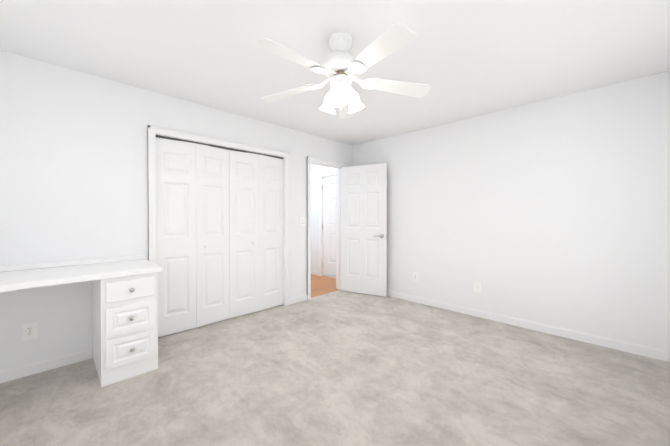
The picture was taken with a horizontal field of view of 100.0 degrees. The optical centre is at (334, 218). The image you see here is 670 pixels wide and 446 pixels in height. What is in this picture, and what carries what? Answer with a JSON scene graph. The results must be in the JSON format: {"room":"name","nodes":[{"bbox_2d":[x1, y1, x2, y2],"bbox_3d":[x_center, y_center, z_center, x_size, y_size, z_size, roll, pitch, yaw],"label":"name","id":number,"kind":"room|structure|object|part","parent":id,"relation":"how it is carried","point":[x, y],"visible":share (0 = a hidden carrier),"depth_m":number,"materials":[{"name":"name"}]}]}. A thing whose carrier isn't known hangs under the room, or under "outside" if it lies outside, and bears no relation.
{"room":"empty bedroom","nodes":[
{"label":"empty bedroom","id":0,"kind":"room"},
{"bbox_2d":[0,50,352,370],"bbox_3d":[-1.276,0.021,3.333,0.120,2.540,4.820,0,1,45],"label":"wall","id":1,"kind":"structure","parent":0,"point":[73,164],"depth_m":2.36,"materials":[{"name":"white paint"}]},
{"bbox_2d":[22,322,37,340],"bbox_3d":[-2.350,0.866,2.165,0.009,0.125,0.084,0,1,45],"label":"outlet","id":2,"kind":"object","parent":1,"relation":"attached to","point":[29,331],"visible":1,"depth_m":2.16,"materials":[{"name":"plastic"}]},
{"bbox_2d":[0,348,92,382],"bbox_3d":[-2.457,1.160,2.058,0.012,0.085,1.034,0,1,45],"label":"baseboard","id":3,"kind":"structure","parent":1,"relation":"attached to","point":[76,357],"depth_m":2.22,"materials":[{"name":"paint"}]},
{"bbox_2d":[0,255,145,271],"bbox_3d":[-2.319,0.366,2.182,0.018,0.040,1.430,0,1,45],"label":"backsplash","id":4,"kind":"structure","parent":1,"relation":"attached to","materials":[{"name":"white paint"}]},
{"bbox_2d":[156,137,195,336],"bbox_3d":[-1.656,0.183,2.932,0.378,2.000,0.030,0,1,-43],"label":"closet door leaf","id":5,"kind":"structure","parent":1,"relation":"in","point":[175,210],"depth_m":2.92,"materials":[{"name":"white paint"}]},
{"bbox_2d":[196,144,229,326],"bbox_3d":[-1.390,0.181,3.200,0.030,2.000,0.378,0,1,42],"label":"closet door leaf","id":6,"kind":"structure","parent":1,"relation":"in","point":[212,234],"depth_m":3.18,"materials":[{"name":"white paint"}]},
{"bbox_2d":[148,125,289,305],"bbox_3d":[-1.258,0.144,3.336,0.142,2.095,1.650,0,1,45],"label":"trim","id":7,"kind":"structure","parent":1,"relation":"attached to","point":[153,131],"depth_m":3.10,"materials":[{"name":"paint"}]},
{"bbox_2d":[156,135,282,158],"bbox_3d":[-1.256,-0.827,3.325,0.032,0.021,1.516,0,1,45],"label":"door track","id":8,"kind":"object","parent":1,"relation":"attached to","point":[164,137],"depth_m":3.20,"materials":[{"name":"grey metal"}]},
{"bbox_2d":[229,150,258,317],"bbox_3d":[-1.121,0.178,3.471,0.378,2.000,0.030,0,1,-43],"label":"closet door leaf","id":9,"kind":"structure","parent":1,"relation":"in","point":[244,225],"depth_m":3.46,"materials":[{"name":"white paint"}]},
{"bbox_2d":[259,155,282,310],"bbox_3d":[-0.854,0.176,3.740,0.030,2.000,0.378,0,1,42],"label":"closet door leaf","id":10,"kind":"structure","parent":1,"relation":"in","point":[270,232],"depth_m":3.72,"materials":[{"name":"white paint"}]},
{"bbox_2d":[290,294,306,303],"bbox_3d":[-0.523,1.143,4.007,0.012,0.085,0.324,0,1,45],"label":"baseboard","id":11,"kind":"structure","parent":1,"relation":"attached to","point":[300,298],"depth_m":4.00,"materials":[{"name":"paint"}]},
{"bbox_2d":[300,217,306,225],"bbox_3d":[-0.457,0.035,4.067,0.007,0.125,0.125,0,1,45],"label":"light switch","id":12,"kind":"object","parent":1,"relation":"attached to","point":[303,219],"visible":1,"depth_m":4.06,"materials":[{"name":"plastic"}]},
{"bbox_2d":[307,157,344,299],"bbox_3d":[-0.170,0.135,4.448,0.164,2.095,0.810,0,1,45],"label":"door frame","id":13,"kind":"structure","parent":1,"relation":"attached to","point":[322,162],"depth_m":4.45,"materials":[{"name":"paint"}]},
{"bbox_2d":[341,163,386,296],"bbox_3d":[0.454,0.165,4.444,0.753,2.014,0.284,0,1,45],"label":"bedroom door","id":14,"kind":"structure","parent":13,"relation":"attached to","point":[363,229],"depth_m":4.40,"materials":[{"name":"white paint"}]},
{"bbox_2d":[158,305,281,337],"bbox_3d":[-1.508,1.214,3.588,0.725,0.050,1.760,0,1,45],"label":"floor","id":15,"kind":"structure","parent":0,"point":[216,322],"depth_m":3.24,"materials":[{"name":"beige carpet"}]},
{"bbox_2d":[311,164,335,270],"bbox_3d":[-0.211,0.001,5.755,1.780,2.540,0.120,0,1,45],"label":"wall","id":16,"kind":"structure","parent":0,"point":[316,170],"depth_m":5.87,"materials":[{"name":"white paint"}]},
{"bbox_2d":[311,270,318,275],"bbox_3d":[-0.596,1.126,6.054,0.764,0.085,0.012,0,1,45],"label":"baseboard","id":17,"kind":"structure","parent":16,"relation":"attached to","point":[312,271],"depth_m":5.87,"materials":[{"name":"paint"}]},
{"bbox_2d":[319,171,335,275],"bbox_3d":[0.032,0.126,5.503,0.890,2.095,0.146,0,1,45],"label":"door frame","id":18,"kind":"structure","parent":16,"relation":"attached to","point":[327,174],"depth_m":5.74,"materials":[{"name":"paint"}]},
{"bbox_2d":[323,177,335,275],"bbox_3d":[0.130,0.153,5.790,0.745,2.012,0.035,0,0,-3],"label":"hall door","id":19,"kind":"structure","parent":16,"relation":"in","point":[329,225],"depth_m":5.76,"materials":[{"name":"white paint"}]},
{"bbox_2d":[311,274,338,297],"bbox_3d":[-0.779,1.204,5.217,1.985,0.064,1.580,0,1,45],"label":"floor","id":20,"kind":"structure","parent":0,"point":[321,285],"depth_m":4.96,"materials":[{"name":"brown wood"}]},
{"bbox_2d":[0,290,669,445],"bbox_3d":[0.066,1.233,1.937,3.835,0.060,4.715,0,1,45],"label":"floor carpet","id":21,"kind":"object","parent":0,"point":[340,368],"visible":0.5,"depth_m":1.98,"materials":[{"name":"beige carpet"}]},
{"bbox_2d":[0,255,162,386],"bbox_3d":[-1.995,0.776,1.865,0.929,0.855,1.430,0,1,45],"label":"desk","id":22,"kind":"object","parent":21,"relation":"on","point":[125,312],"visible":1,"depth_m":2.11,"materials":[{"name":"white paint"}]},
{"bbox_3d":[-1.539,0.532,2.122,0.019,0.144,0.300,0,1,45],"label":"drawer","id":23,"kind":"part","parent":22,"relation":"part of","materials":[{"name":"white paint"}]},
{"bbox_3d":[-1.539,0.980,2.125,0.019,0.208,0.300,0,1,45],"label":"drawer","id":24,"kind":"part","parent":22,"relation":"part of","materials":[{"name":"white paint"}]},
{"bbox_3d":[-1.539,0.746,2.123,0.019,0.208,0.300,0,1,45],"label":"drawer","id":25,"kind":"part","parent":22,"relation":"part of","materials":[{"name":"white paint"}]},
{"bbox_2d":[0,0,669,145],"bbox_3d":[0.004,-1.298,3.263,5.820,0.100,6.540,0,1,45],"label":"ceiling","id":26,"kind":"structure","parent":0,"point":[465,59],"depth_m":2.05,"materials":[{"name":"white paint"}]},
{"bbox_2d":[253,23,430,118],"bbox_3d":[0.013,-0.992,1.905,1.269,0.489,1.223,0,1,45],"label":"ceiling fan","id":27,"kind":"object","parent":26,"relation":"hanging from","point":[341,67],"visible":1,"depth_m":1.86,"materials":[{"name":"white paint"}]},
{"bbox_2d":[353,71,669,351],"bbox_3d":[1.697,-0.030,3.545,3.800,2.440,0.120,0,1,45],"label":"wall","id":28,"kind":"structure","parent":0,"point":[555,212],"depth_m":2.94,"materials":[{"name":"white paint"}]},
{"bbox_2d":[413,272,417,280],"bbox_3d":[1.147,0.821,4.006,0.084,0.125,0.009,0,1,45],"label":"electrical outlet","id":29,"kind":"object","parent":28,"relation":"attached to","point":[415,276],"visible":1,"depth_m":4.00,"materials":[{"name":"plastic"}]},
{"bbox_2d":[474,282,480,292],"bbox_3d":[1.734,0.831,3.420,0.084,0.125,0.016,0,1,45],"label":"electrical outlet","id":30,"kind":"object","parent":28,"relation":"attached to","point":[477,286],"visible":1,"depth_m":3.42,"materials":[{"name":"plastic"}]},
{"bbox_2d":[387,290,669,361],"bbox_3d":[1.597,1.147,3.561,3.650,0.085,0.012,0,1,45],"label":"baseboard","id":31,"kind":"structure","parent":28,"relation":"attached to","point":[641,350],"depth_m":2.93,"materials":[{"name":"paint"}]}
]}

